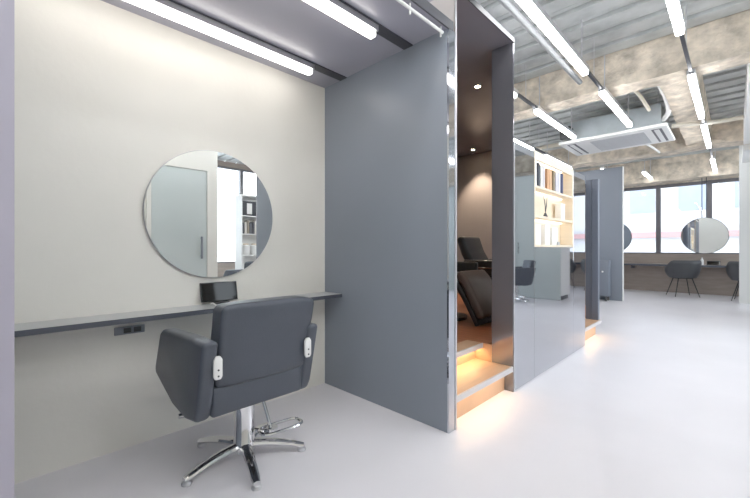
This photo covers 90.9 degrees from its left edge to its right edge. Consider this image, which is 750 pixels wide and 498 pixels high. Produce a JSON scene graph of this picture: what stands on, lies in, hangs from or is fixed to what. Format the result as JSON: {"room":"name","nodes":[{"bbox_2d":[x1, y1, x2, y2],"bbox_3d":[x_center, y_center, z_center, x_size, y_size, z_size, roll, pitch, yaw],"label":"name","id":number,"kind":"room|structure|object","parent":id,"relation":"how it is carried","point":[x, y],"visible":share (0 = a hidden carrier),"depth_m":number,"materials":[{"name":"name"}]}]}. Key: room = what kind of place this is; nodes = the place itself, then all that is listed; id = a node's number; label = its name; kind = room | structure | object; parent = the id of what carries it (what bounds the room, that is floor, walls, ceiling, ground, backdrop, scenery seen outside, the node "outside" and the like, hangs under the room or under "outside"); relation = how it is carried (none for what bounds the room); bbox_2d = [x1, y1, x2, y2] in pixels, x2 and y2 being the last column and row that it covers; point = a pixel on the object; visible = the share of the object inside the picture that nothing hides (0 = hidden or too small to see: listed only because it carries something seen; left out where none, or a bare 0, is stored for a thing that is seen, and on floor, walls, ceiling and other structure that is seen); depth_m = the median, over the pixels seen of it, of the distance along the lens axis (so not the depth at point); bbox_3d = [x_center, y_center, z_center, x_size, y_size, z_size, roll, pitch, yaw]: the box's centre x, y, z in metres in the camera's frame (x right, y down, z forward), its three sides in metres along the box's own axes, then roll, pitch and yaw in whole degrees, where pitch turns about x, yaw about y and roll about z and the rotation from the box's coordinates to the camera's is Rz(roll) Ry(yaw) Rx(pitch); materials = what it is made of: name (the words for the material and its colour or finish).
{"room":"salon","nodes":[
{"label":"salon","id":0,"kind":"room"},
{"bbox_2d":[14,0,324,483],"bbox_3d":[-2.152,-0.150,1.331,0.120,2.500,4.900,0,0,44],"label":"wall","id":1,"kind":"structure","parent":0,"point":[106,95],"depth_m":2.00,"materials":[{"name":"beige paint"}]},
{"bbox_2d":[114,324,144,335],"bbox_3d":[-1.359,0.448,2.046,0.016,0.044,0.144,0,0,44],"label":"power outlet","id":2,"kind":"object","parent":1,"relation":"attached to","point":[131,329],"visible":1,"depth_m":2.04,"materials":[{"name":"black plastic"}]},
{"bbox_2d":[124,327,130,332],"bbox_3d":[-1.363,0.448,2.033,0.004,0.028,0.036,0,0,44],"label":"socket","id":3,"kind":"object","parent":2,"relation":"attached to","point":[126,329],"depth_m":2.03,"materials":[{"name":"black plastic"}]},
{"bbox_2d":[134,326,140,331],"bbox_3d":[-1.330,0.448,2.068,0.004,0.028,0.036,0,0,44],"label":"socket","id":4,"kind":"object","parent":2,"relation":"attached to","point":[136,328],"depth_m":2.07,"materials":[{"name":"black plastic"}]},
{"bbox_2d":[14,292,341,336],"bbox_3d":[-0.981,0.363,2.291,0.217,0.027,1.849,0,0,44],"label":"wall shelf","id":5,"kind":"object","parent":1,"relation":"attached to","point":[68,324],"visible":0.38,"depth_m":1.89,"materials":[{"name":"grey laminate"}]},
{"bbox_2d":[200,281,237,303],"bbox_3d":[-0.997,0.282,2.377,0.059,0.136,0.236,0,0,44],"label":"tablet","id":6,"kind":"object","parent":5,"relation":"on","point":[215,292],"visible":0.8,"depth_m":2.37,"materials":[{"name":"black plastic"}]},
{"bbox_2d":[143,150,272,277],"bbox_3d":[-1.030,-0.222,2.381,0.020,0.816,0.816,0,0,44],"label":"round mirror","id":7,"kind":"object","parent":1,"relation":"attached to","point":[206,213],"visible":1,"depth_m":2.33,"materials":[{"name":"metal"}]},
{"bbox_2d":[101,0,446,87],"bbox_3d":[-0.639,-1.345,1.951,1.180,0.050,1.960,0,0,44],"label":"ceiling","id":8,"kind":"structure","parent":0,"point":[297,27],"depth_m":2.21,"materials":[{"name":"grey paint"}]},
{"bbox_2d":[124,0,346,80],"bbox_3d":[-0.891,-1.284,2.202,0.081,0.072,1.849,0,0,44],"label":"linear light","id":9,"kind":"object","parent":8,"relation":"attached to","point":[175,11],"visible":1,"depth_m":2.20,"materials":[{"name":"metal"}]},
{"bbox_2d":[303,0,412,49],"bbox_3d":[-0.429,-1.284,1.751,0.081,0.072,1.849,0,0,44],"label":"linear light","id":10,"kind":"object","parent":8,"relation":"attached to","point":[339,10],"visible":1,"depth_m":2.06,"materials":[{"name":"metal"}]},
{"bbox_2d":[303,0,375,38],"bbox_3d":[-0.544,-1.264,1.641,0.050,0.032,1.531,0,0,44],"label":"diffuser","id":11,"kind":"object","parent":10,"relation":"attached to","point":[332,8],"depth_m":2.01,"materials":[{"name":"white plastic"}]},
{"bbox_2d":[396,0,443,36],"bbox_3d":[-0.228,-1.290,1.556,0.018,0.060,1.810,0,0,44],"label":"rail","id":12,"kind":"object","parent":8,"relation":"attached to","point":[401,2],"visible":1,"depth_m":2.04,"materials":[{"name":"white metal"}]},
{"bbox_2d":[14,289,749,497],"bbox_3d":[3.285,1.150,3.152,8.900,0.100,15.300,0,0,44],"label":"floor","id":13,"kind":"structure","parent":0,"point":[655,403],"depth_m":2.13,"materials":[{"name":"grey concrete"}]},
{"bbox_2d":[156,295,316,490],"bbox_3d":[-0.711,0.666,1.935,0.720,0.868,0.631,0,0,44],"label":"chair","id":14,"kind":"object","parent":13,"relation":"on","point":[257,351],"visible":1,"depth_m":1.69,"materials":[{"name":"grey leather"}]},
{"bbox_2d":[457,358,512,417],"bbox_3d":[0.659,1.002,2.662,0.335,0.196,0.804,0,0,44],"label":"step","id":15,"kind":"structure","parent":13,"relation":"on","point":[478,380],"depth_m":2.64,"materials":[{"name":"brown"}]},
{"bbox_2d":[457,340,482,365],"bbox_3d":[0.547,0.835,2.772,0.150,0.138,0.804,0,0,44],"label":"step","id":16,"kind":"structure","parent":15,"relation":"on","point":[466,349],"depth_m":2.93,"materials":[{"name":"brown"}]},
{"bbox_2d":[585,318,601,339],"bbox_3d":[2.535,1.002,4.563,0.305,0.196,0.724,0,0,44],"label":"step","id":17,"kind":"structure","parent":13,"relation":"on","point":[590,324],"depth_m":4.54,"materials":[{"name":"brown"}]},
{"bbox_2d":[586,179,598,319],"bbox_3d":[2.803,0.007,4.756,0.140,1.794,0.073,0,0,44],"label":"trim","id":18,"kind":"structure","parent":17,"relation":"on","point":[592,186],"depth_m":4.72,"materials":[{"name":"metal"}]},
{"bbox_2d":[599,260,610,300],"bbox_3d":[4.843,0.670,7.891,0.290,0.860,0.269,0,0,44],"label":"trolley","id":19,"kind":"object","parent":13,"relation":"on","point":[604,265],"visible":0.56,"depth_m":7.80,"materials":[{"name":"grey metal"}]},
{"bbox_2d":[664,260,701,297],"bbox_3d":[7.183,0.681,8.597,0.688,0.843,0.528,0,0,16],"label":"armchair","id":20,"kind":"object","parent":13,"relation":"on","point":[679,269],"visible":1,"depth_m":8.43,"materials":[{"name":"grey fabric"}]},
{"bbox_2d":[726,261,738,300],"bbox_3d":[7.834,0.681,7.746,0.528,0.843,0.688,0,0,-40],"label":"armchair","id":21,"kind":"object","parent":13,"relation":"on","point":[732,267],"visible":0.69,"depth_m":7.80,"materials":[{"name":"grey fabric"}]},
{"bbox_2d":[325,29,446,432],"bbox_3d":[0.027,-0.110,2.635,1.178,2.420,0.050,0,0,44],"label":"wall partition","id":22,"kind":"structure","parent":0,"point":[386,122],"depth_m":2.53,"materials":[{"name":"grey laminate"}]},
{"bbox_2d":[411,0,452,30],"bbox_3d":[-0.213,-1.345,1.536,0.010,0.059,1.960,0,0,44],"label":"trim","id":23,"kind":"structure","parent":22,"relation":"attached to","point":[424,5],"depth_m":2.10,"materials":[{"name":"grey metal"}]},
{"bbox_2d":[447,28,454,433],"bbox_3d":[0.459,-0.110,2.226,0.012,2.420,0.067,0,0,44],"label":"trim","id":24,"kind":"structure","parent":22,"relation":"attached to","point":[450,34],"depth_m":2.21,"materials":[{"name":"silver metal"}]},
{"bbox_2d":[429,0,454,31],"bbox_3d":[-0.574,-0.245,3.292,2.980,2.690,0.014,0,0,44],"label":"wall","id":25,"kind":"structure","parent":0,"point":[447,7],"depth_m":2.28,"materials":[{"name":"beige paint"}]},
{"bbox_2d":[454,0,456,429],"bbox_3d":[0.492,-0.255,2.251,0.008,2.710,0.014,0,0,44],"label":"trim","id":26,"kind":"structure","parent":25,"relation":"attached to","point":[455,3],"depth_m":2.25,"materials":[{"name":"metal"}]},
{"bbox_2d":[468,0,514,42],"bbox_3d":[0.782,-1.605,2.544,0.006,0.038,0.837,0,0,44],"label":"trim","id":27,"kind":"structure","parent":25,"relation":"attached to","point":[474,3],"depth_m":2.57,"materials":[{"name":"silver plastic"}]},
{"bbox_2d":[427,0,511,157],"bbox_3d":[0.717,-1.605,4.615,2.980,0.030,3.712,0,0,44],"label":"ceiling","id":28,"kind":"structure","parent":0,"point":[477,36],"depth_m":3.40,"materials":[{"name":"brown paint"}]},
{"bbox_2d":[473,84,481,88],"bbox_3d":[1.003,-1.587,3.605,0.084,0.006,0.084,0,0,44],"label":"recessed light","id":29,"kind":"object","parent":28,"relation":"in","point":[478,86],"visible":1,"depth_m":3.60,"materials":[{"name":"white plastic"}]},
{"bbox_2d":[492,42,513,391],"bbox_3d":[1.004,-0.245,2.901,0.175,2.690,0.015,0,0,44],"label":"partition wall","id":30,"kind":"structure","parent":0,"point":[502,57],"depth_m":2.89,"materials":[{"name":"grey paint"}]},
{"bbox_2d":[514,141,514,391],"bbox_3d":[1.067,0.135,2.860,0.032,1.930,0.013,0,0,44],"label":"trim","id":31,"kind":"structure","parent":30,"relation":"attached to","point":[514,141],"depth_m":2.85,"materials":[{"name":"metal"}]},
{"bbox_2d":[457,151,585,304],"bbox_3d":[1.928,-0.245,5.985,2.800,2.690,0.060,0,0,44],"label":"wall","id":32,"kind":"structure","parent":0,"point":[474,172],"depth_m":6.17,"materials":[{"name":"beige paint"}]},
{"bbox_2d":[457,293,585,343],"bbox_3d":[0.626,0.934,4.672,2.770,0.332,3.638,0,0,44],"label":"floor","id":33,"kind":"structure","parent":0,"point":[466,329],"depth_m":3.52,"materials":[{"name":"brown wood"}]},
{"bbox_2d":[457,261,491,325],"bbox_3d":[0.845,0.294,4.094,1.036,0.946,0.696,0,0,44],"label":"chair","id":34,"kind":"object","parent":33,"relation":"on","point":[474,286],"visible":0.35,"depth_m":3.71,"materials":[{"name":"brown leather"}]},
{"bbox_2d":[457,236,491,279],"bbox_3d":[1.689,0.294,5.030,1.036,0.946,0.696,0,0,44],"label":"chair","id":35,"kind":"object","parent":33,"relation":"on","point":[471,249],"visible":0.16,"depth_m":5.14,"materials":[{"name":"black leather"}]},
{"bbox_2d":[470,340,491,361],"bbox_3d":[0.853,0.934,3.048,0.244,0.331,0.014,0,0,44],"label":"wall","id":36,"kind":"structure","parent":33,"relation":"attached to","point":[485,353],"depth_m":3.00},
{"bbox_2d":[578,166,621,300],"bbox_3d":[4.854,-0.320,8.160,1.050,2.840,0.060,0,0,44],"label":"wall","id":37,"kind":"structure","parent":0,"point":[610,179],"depth_m":7.91,"materials":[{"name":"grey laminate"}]},
{"bbox_2d":[622,166,623,300],"bbox_3d":[5.235,-0.320,7.788,0.015,2.840,0.070,0,0,44],"label":"trim","id":38,"kind":"structure","parent":37,"relation":"attached to","point":[622,166],"depth_m":7.76,"materials":[{"name":"white paint"}]},
{"bbox_2d":[476,0,749,170],"bbox_3d":[3.285,-2.310,3.152,8.900,0.160,15.300,0,0,44],"label":"ceiling","id":39,"kind":"structure","parent":0,"point":[608,26],"depth_m":3.98,"materials":[{"name":"grey metal"}]},
{"bbox_2d":[514,88,517,97],"bbox_3d":[1.062,-1.980,3.680,0.068,0.500,1.590,0,0,44],"label":"pendant light","id":40,"kind":"object","parent":39,"relation":"hanging from","point":[515,89],"visible":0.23,"depth_m":4.19,"materials":[{"name":"white plastic"}]},
{"bbox_2d":[514,121,534,149],"bbox_3d":[2.236,-1.980,5.957,0.068,0.500,1.590,0,0,44],"label":"pendant light","id":41,"kind":"object","parent":39,"relation":"hanging from","point":[516,139],"visible":0.31,"depth_m":6.24,"materials":[{"name":"white plastic"}]},
{"bbox_2d":[514,139,533,149],"bbox_3d":[2.236,-1.748,5.957,0.056,0.036,1.550,0,0,44],"label":"diffuser","id":42,"kind":"object","parent":41,"relation":"attached to","point":[519,141],"depth_m":6.20,"materials":[{"name":"white plastic"}]},
{"bbox_2d":[517,65,535,107],"bbox_3d":[1.823,-2.006,4.460,0.028,0.448,0.590,0,0,44],"label":"track","id":43,"kind":"object","parent":39,"relation":"hanging from","point":[519,95],"visible":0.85,"depth_m":4.46,"materials":[{"name":"metal"}]},
{"bbox_2d":[534,147,544,153],"bbox_3d":[2.987,-2.006,6.726,0.028,0.448,0.560,0,0,44],"label":"track","id":44,"kind":"object","parent":39,"relation":"hanging from","point":[536,149],"visible":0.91,"depth_m":6.74,"materials":[{"name":"metal"}]},
{"bbox_2d":[498,0,582,84],"bbox_3d":[1.376,-1.800,3.128,0.052,0.050,2.400,0,0,44],"label":"ceiling pipe","id":45,"kind":"object","parent":39,"relation":"hanging from","point":[506,4],"visible":1,"depth_m":3.11,"materials":[{"name":"silver metal"}]},
{"bbox_2d":[535,142,560,150],"bbox_3d":[3.520,-1.977,7.254,1.320,0.228,0.180,0,0,44],"label":"ceiling pipe","id":46,"kind":"object","parent":39,"relation":"attached to","point":[552,145],"visible":0.24,"depth_m":7.33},
{"bbox_2d":[516,0,589,75],"bbox_3d":[1.522,-1.980,3.091,0.068,0.500,1.690,0,0,44],"label":"pendant light","id":47,"kind":"object","parent":39,"relation":"hanging from","point":[532,8],"visible":1,"depth_m":3.01,"materials":[{"name":"white plastic"}]},
{"bbox_2d":[533,76,576,138],"bbox_3d":[2.584,-1.980,5.240,0.068,0.500,1.590,0,0,44],"label":"pendant light","id":48,"kind":"object","parent":39,"relation":"hanging from","point":[538,110],"visible":0.96,"depth_m":5.09,"materials":[{"name":"white plastic"}]},
{"bbox_2d":[534,110,575,138],"bbox_3d":[2.584,-1.748,5.240,0.056,0.036,1.550,0,0,44],"label":"diffuser","id":49,"kind":"object","parent":48,"relation":"attached to","point":[544,115],"depth_m":5.13,"materials":[{"name":"white plastic"}]},
{"bbox_2d":[543,132,571,168],"bbox_3d":[3.720,-1.980,7.478,0.068,0.500,1.540,0,0,44],"label":"pendant light","id":50,"kind":"object","parent":39,"relation":"hanging from","point":[547,154],"visible":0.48,"depth_m":7.33,"materials":[{"name":"white"}]},
{"bbox_2d":[587,71,602,89],"bbox_3d":[2.321,-2.006,3.911,0.028,0.448,0.600,0,0,44],"label":"track","id":51,"kind":"object","parent":39,"relation":"hanging from","point":[591,76],"visible":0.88,"depth_m":3.93,"materials":[{"name":"metal"}]},
{"bbox_2d":[598,54,632,126],"bbox_3d":[3.086,-1.980,4.694,0.068,0.500,1.590,0,0,44],"label":"pendant light","id":52,"kind":"object","parent":39,"relation":"hanging from","point":[604,93],"visible":0.98,"depth_m":4.51,"materials":[{"name":"white plastic"}]},
{"bbox_2d":[599,91,631,126],"bbox_3d":[3.086,-1.748,4.694,0.056,0.036,1.550,0,0,44],"label":"diffuser","id":53,"kind":"object","parent":52,"relation":"attached to","point":[606,96],"depth_m":4.55,"materials":[{"name":"white plastic"}]},
{"bbox_2d":[559,91,674,155],"bbox_3d":[3.825,-1.959,5.881,1.400,0.542,1.100,0,0,44],"label":"air conditioner","id":54,"kind":"object","parent":39,"relation":"hanging from","point":[605,133],"visible":0.92,"depth_m":5.66,"materials":[{"name":"metal"}]},
{"bbox_2d":[590,132,651,150],"bbox_3d":[3.910,-1.697,5.868,0.700,0.006,0.720,0,0,44],"label":"grille","id":55,"kind":"object","parent":54,"relation":"attached to","point":[639,138],"depth_m":5.82,"materials":[{"name":"white plastic"}]},
{"bbox_2d":[657,86,670,120],"bbox_3d":[3.860,-1.998,4.927,0.141,0.411,0.684,0,0,44],"label":"ceiling pipe","id":56,"kind":"object","parent":54,"relation":"attached to","point":[668,111],"visible":0.66,"depth_m":4.93,"materials":[{"name":"white paint"}]},
{"bbox_2d":[671,115,743,127],"bbox_3d":[4.719,-1.809,5.254,0.802,0.075,0.068,0,0,22],"label":"ceiling pipe","id":57,"kind":"object","parent":54,"relation":"attached to","point":[741,117],"visible":0.96,"depth_m":5.22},
{"bbox_2d":[634,91,650,110],"bbox_3d":[3.286,-2.051,4.861,1.139,0.301,0.113,0,0,-22],"label":"ceiling pipe","id":58,"kind":"object","parent":39,"relation":"attached to","point":[637,93],"visible":0.33,"depth_m":4.98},
{"bbox_2d":[642,159,652,179],"bbox_3d":[6.522,-1.980,8.831,0.068,0.500,1.090,0,0,44],"label":"pendant light","id":59,"kind":"object","parent":39,"relation":"hanging from","point":[647,174],"visible":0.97,"depth_m":8.73,"materials":[{"name":"white"}]},
{"bbox_2d":[642,172,651,179],"bbox_3d":[6.522,-1.748,8.831,0.056,0.036,1.050,0,0,44],"label":"diffuser","id":60,"kind":"object","parent":59,"relation":"attached to","point":[647,174],"depth_m":8.76,"materials":[{"name":"white plastic"}]},
{"bbox_2d":[665,0,685,35],"bbox_3d":[1.926,-1.980,2.431,0.068,0.500,1.610,0,0,44],"label":"pendant light","id":61,"kind":"object","parent":39,"relation":"hanging from","point":[674,7],"visible":1,"depth_m":2.76,"materials":[{"name":"white plastic"}]},
{"bbox_2d":[679,4,692,72],"bbox_3d":[2.841,-2.006,3.369,0.028,0.448,1.010,0,0,44],"label":"track","id":62,"kind":"object","parent":39,"relation":"hanging from","point":[683,40],"visible":0.76,"depth_m":3.37,"materials":[{"name":"metal"}]},
{"bbox_2d":[686,69,704,118],"bbox_3d":[3.776,-1.980,4.328,0.068,0.500,1.670,0,0,44],"label":"pendant light","id":63,"kind":"object","parent":39,"relation":"hanging from","point":[692,78],"visible":0.91,"depth_m":4.11,"materials":[{"name":"white plastic"}]},
{"bbox_2d":[700,120,711,147],"bbox_3d":[5.208,-1.980,5.795,0.068,0.500,1.570,0,0,44],"label":"pendant light","id":64,"kind":"object","parent":39,"relation":"hanging from","point":[705,130],"visible":0.9,"depth_m":5.59,"materials":[{"name":"white plastic"}]},
{"bbox_2d":[701,125,710,147],"bbox_3d":[5.208,-1.748,5.795,0.056,0.036,1.530,0,0,44],"label":"diffuser","id":65,"kind":"object","parent":64,"relation":"attached to","point":[705,131],"depth_m":5.65,"materials":[{"name":"white plastic"}]},
{"bbox_2d":[710,148,716,172],"bbox_3d":[7.174,-1.980,7.810,0.068,0.500,1.640,0,0,44],"label":"pendant light","id":66,"kind":"object","parent":39,"relation":"hanging from","point":[713,160],"visible":0.92,"depth_m":7.63,"materials":[{"name":"white"}]},
{"bbox_2d":[710,159,716,172],"bbox_3d":[7.174,-1.748,7.810,0.056,0.036,1.600,0,0,44],"label":"diffuser","id":67,"kind":"object","parent":66,"relation":"attached to","point":[713,162],"depth_m":7.65,"materials":[{"name":"white plastic"}]},
{"bbox_2d":[514,9,749,120],"bbox_3d":[3.663,-2.043,3.538,8.724,0.413,0.346,0,0,44],"label":"ceiling beam","id":68,"kind":"structure","parent":0,"point":[723,43],"depth_m":4.03,"materials":[{"name":"concrete"}]},
{"bbox_2d":[539,119,746,168],"bbox_3d":[6.358,-2.033,6.301,8.727,0.435,0.430,0,0,44],"label":"ceiling beam","id":69,"kind":"structure","parent":0,"point":[727,134],"depth_m":7.01,"materials":[{"name":"concrete"}]},
{"bbox_2d":[647,145,660,152],"bbox_3d":[4.909,-1.800,6.541,1.224,0.074,0.047,0,0,-42],"label":"ceiling pipe","id":70,"kind":"object","parent":69,"relation":"attached to","point":[650,146],"visible":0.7,"depth_m":6.58,"materials":[{"name":"white metal"}]},
{"bbox_2d":[575,148,738,186],"bbox_3d":[8.314,-1.959,8.305,8.718,0.582,0.524,0,0,44],"label":"ceiling beam","id":71,"kind":"structure","parent":0,"point":[694,167],"depth_m":8.89,"materials":[{"name":"concrete"}]},
{"bbox_2d":[624,224,631,249],"bbox_3d":[6.426,-0.785,9.965,0.850,1.790,0.020,0,0,44],"label":"round mirror","id":72,"kind":"object","parent":71,"relation":"hanging from","point":[627,233],"visible":0.16,"depth_m":9.74,"materials":[{"name":"metal"}]},
{"bbox_2d":[681,177,728,253],"bbox_3d":[7.743,-0.785,8.680,0.850,1.790,0.020,0,0,44],"label":"round mirror","id":73,"kind":"object","parent":71,"relation":"hanging from","point":[701,235],"visible":1,"depth_m":8.66,"materials":[{"name":"metal"}]},
{"bbox_2d":[681,218,728,252],"bbox_3d":[7.743,-0.315,8.680,0.832,0.832,0.016,0,0,44],"label":"mirror glass","id":74,"kind":"object","parent":73,"relation":"attached to","point":[700,235],"depth_m":8.66,"materials":[{"name":"silver metal"}]},
{"bbox_2d":[624,253,738,295],"bbox_3d":[8.541,0.610,8.537,8.700,0.980,0.150,0,0,44],"label":"wall","id":75,"kind":"structure","parent":0,"point":[710,280],"depth_m":9.33,"materials":[{"name":"brown wood"}]},
{"bbox_2d":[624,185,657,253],"bbox_3d":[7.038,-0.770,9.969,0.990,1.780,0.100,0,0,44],"label":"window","id":76,"kind":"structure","parent":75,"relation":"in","point":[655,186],"depth_m":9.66,"materials":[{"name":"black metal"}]},
{"bbox_2d":[624,263,725,267],"bbox_3d":[8.331,0.440,8.322,8.700,0.121,0.449,0,0,44],"label":"countertop","id":77,"kind":"structure","parent":75,"relation":"attached to","point":[631,264],"depth_m":9.29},
{"bbox_2d":[707,261,720,264],"bbox_3d":[7.927,0.330,8.639,0.240,0.100,0.036,0,0,44],"label":"tablet","id":78,"kind":"object","parent":77,"relation":"on","point":[708,262],"visible":0.83,"depth_m":8.63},
{"bbox_2d":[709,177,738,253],"bbox_3d":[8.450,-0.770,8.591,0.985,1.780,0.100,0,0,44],"label":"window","id":79,"kind":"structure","parent":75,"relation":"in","point":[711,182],"depth_m":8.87,"materials":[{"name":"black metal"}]},
{"bbox_2d":[624,176,738,187],"bbox_3d":[8.541,-1.945,8.537,8.700,0.570,0.150,0,0,44],"label":"trim","id":80,"kind":"structure","parent":0,"point":[735,176],"depth_m":9.20,"materials":[{"name":"metal"}]},
{"bbox_2d":[660,75,711,145],"bbox_3d":[4.560,-2.054,5.332,0.344,0.392,3.502,0,0,44],"label":"ceiling beam","id":81,"kind":"structure","parent":0,"point":[678,95],"depth_m":4.96,"materials":[{"name":"concrete"}]},
{"bbox_2d":[739,145,749,303],"bbox_3d":[7.531,-0.565,7.510,0.170,3.330,0.170,0,0,44],"label":"wall pillar","id":82,"kind":"structure","parent":0,"point":[744,168],"depth_m":7.46,"materials":[{"name":"white paint"}]},
{"bbox_2d":[742,63,749,162],"bbox_3d":[5.748,-1.985,5.604,0.200,0.490,5.050,0,0,44],"label":"trim","id":83,"kind":"structure","parent":0,"point":[746,121],"depth_m":5.28,"materials":[{"name":"white paint"}]},
{"bbox_3d":[1.670,0.135,3.588,0.139,1.930,1.871,0,0,44],"label":"wall","id":84,"kind":"structure","parent":0,"visible":0},
{"bbox_2d":[515,142,533,389],"bbox_3d":[1.211,0.133,3.002,0.020,1.926,0.387,0,0,44],"label":"mirror panel","id":85,"kind":"object","parent":84,"relation":"attached to","point":[524,157],"visible":0.82,"depth_m":2.97,"materials":[{"name":"silver metal"}]},
{"bbox_2d":[533,150,572,246],"bbox_3d":[1.675,-0.430,3.560,0.135,0.820,1.051,0,0,44],"label":"bookcase","id":86,"kind":"object","parent":84,"relation":"attached to","point":[565,227],"visible":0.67,"depth_m":3.71,"materials":[{"name":"brown wood"}]},
{"bbox_2d":[536,224,540,244],"bbox_3d":[1.430,-0.129,3.313,0.062,0.182,0.162,0,0,44],"label":"display box","id":87,"kind":"object","parent":86,"relation":"in","point":[538,227],"visible":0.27,"depth_m":3.30,"materials":[{"name":"white paint"}]},
{"bbox_2d":[537,163,539,185],"bbox_3d":[1.432,-0.658,3.318,0.085,0.220,0.040,0,0,44],"label":"book","id":88,"kind":"object","parent":86,"relation":"in","point":[538,164],"visible":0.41,"depth_m":3.28,"materials":[{"name":"paper"}]},
{"bbox_2d":[540,166,542,186],"bbox_3d":[1.478,-0.648,3.365,0.085,0.200,0.050,0,0,44],"label":"book","id":89,"kind":"object","parent":86,"relation":"in","point":[541,167],"visible":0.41,"depth_m":3.33,"materials":[{"name":"paper"}]},
{"bbox_2d":[542,166,544,187],"bbox_3d":[1.516,-0.653,3.404,0.085,0.210,0.040,0,0,44],"label":"book","id":90,"kind":"object","parent":86,"relation":"in","point":[542,166],"visible":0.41,"depth_m":3.37,"materials":[{"name":"paper"}]},
{"bbox_2d":[539,224,549,244],"bbox_3d":[1.601,-0.134,3.488,0.062,0.192,0.132,0,0,44],"label":"display box","id":91,"kind":"object","parent":86,"relation":"in","point":[545,229],"visible":0.74,"depth_m":3.44,"materials":[{"name":"white paint"}]},
{"bbox_2d":[543,195,547,216],"bbox_3d":[1.603,-0.406,3.476,0.044,0.226,0.118,0,0,44],"label":"vase","id":92,"kind":"object","parent":86,"relation":"in","point":[545,213],"visible":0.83,"depth_m":3.46,"materials":[{"name":"metal"}]},
{"bbox_2d":[545,169,549,188],"bbox_3d":[1.593,-0.648,3.483,0.085,0.200,0.060,0,0,44],"label":"book","id":93,"kind":"object","parent":86,"relation":"in","point":[547,171],"visible":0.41,"depth_m":3.44,"materials":[{"name":"paper"}]},
{"bbox_2d":[536,161,561,172],"bbox_3d":[1.645,-0.814,3.590,0.018,0.007,0.975,0,0,44],"label":"lamp","id":94,"kind":"object","parent":86,"relation":"attached to","point":[541,164],"depth_m":3.67,"materials":[{"name":"beige"}]},
{"bbox_2d":[549,169,551,189],"bbox_3d":[1.638,-0.650,3.529,0.085,0.205,0.055,0,0,44],"label":"book","id":95,"kind":"object","parent":86,"relation":"in","point":[549,169],"visible":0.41,"depth_m":3.49,"materials":[{"name":"paper"}]},
{"bbox_2d":[552,170,554,190],"bbox_3d":[1.696,-0.653,3.588,0.085,0.210,0.045,0,0,44],"label":"book","id":96,"kind":"object","parent":86,"relation":"in","point":[553,171],"visible":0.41,"depth_m":3.55,"materials":[{"name":"paper"}]},
{"bbox_2d":[550,227,557,244],"bbox_3d":[1.741,-0.124,3.631,0.062,0.172,0.152,0,0,44],"label":"display box","id":97,"kind":"object","parent":86,"relation":"in","point":[553,231],"visible":0.61,"depth_m":3.58,"materials":[{"name":"white paint"}]},
{"bbox_2d":[555,172,557,191],"bbox_3d":[1.752,-0.648,3.646,0.085,0.200,0.045,0,0,44],"label":"book","id":98,"kind":"object","parent":86,"relation":"in","point":[556,174],"visible":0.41,"depth_m":3.61,"materials":[{"name":"paper"}]},
{"bbox_2d":[558,172,559,192],"bbox_3d":[1.804,-0.653,3.699,0.085,0.210,0.055,0,0,44],"label":"book","id":99,"kind":"object","parent":86,"relation":"in","point":[558,172],"visible":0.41,"depth_m":3.66,"materials":[{"name":"paper"}]},
{"bbox_2d":[555,203,564,219],"bbox_3d":[1.905,-0.379,3.800,0.062,0.172,0.122,0,0,44],"label":"display box","id":100,"kind":"object","parent":86,"relation":"in","point":[559,207],"visible":0.79,"depth_m":3.76,"materials":[{"name":"white paint"}]},
{"bbox_2d":[560,173,562,193],"bbox_3d":[1.862,-0.655,3.758,0.085,0.215,0.050,0,0,44],"label":"book","id":101,"kind":"object","parent":86,"relation":"in","point":[561,174],"visible":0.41,"depth_m":3.72,"materials":[{"name":"paper"}]},
{"bbox_2d":[534,247,572,377],"bbox_3d":[1.716,0.540,3.520,0.020,1.112,1.051,0,0,44],"label":"mirror panel","id":102,"kind":"object","parent":84,"relation":"attached to","point":[553,266],"visible":0.82,"depth_m":3.44,"materials":[{"name":"silver metal"}]},
{"bbox_2d":[573,170,584,352],"bbox_3d":[2.233,0.133,4.049,0.020,1.926,0.421,0,0,44],"label":"mirror panel","id":103,"kind":"object","parent":84,"relation":"attached to","point":[578,179],"visible":0.82,"depth_m":4.02,"materials":[{"name":"silver metal"}]},
{"bbox_3d":[-1.304,-0.110,1.271,1.178,2.420,0.058,0,0,44],"label":"wall","id":104,"kind":"structure","parent":0,"visible":0},
{"bbox_2d":[0,0,13,497],"bbox_3d":[-0.879,-0.110,0.854,0.012,2.420,0.064,0,0,44],"label":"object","id":105,"kind":"structure","parent":104,"relation":"attached to","point":[6,6],"depth_m":0.86,"materials":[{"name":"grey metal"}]},
{"label":"outside","id":106,"kind":"structure","parent":0,"visible":0},
{"bbox_3d":[18.264,7.150,18.715,60.000,0.100,27.700,0,0,44],"label":"street","id":107,"kind":"object","parent":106,"visible":0},
{"bbox_2d":[624,180,738,253],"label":"window","id":108,"kind":"structure","parent":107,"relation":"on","point":[680,206],"depth_m":15.55,"materials":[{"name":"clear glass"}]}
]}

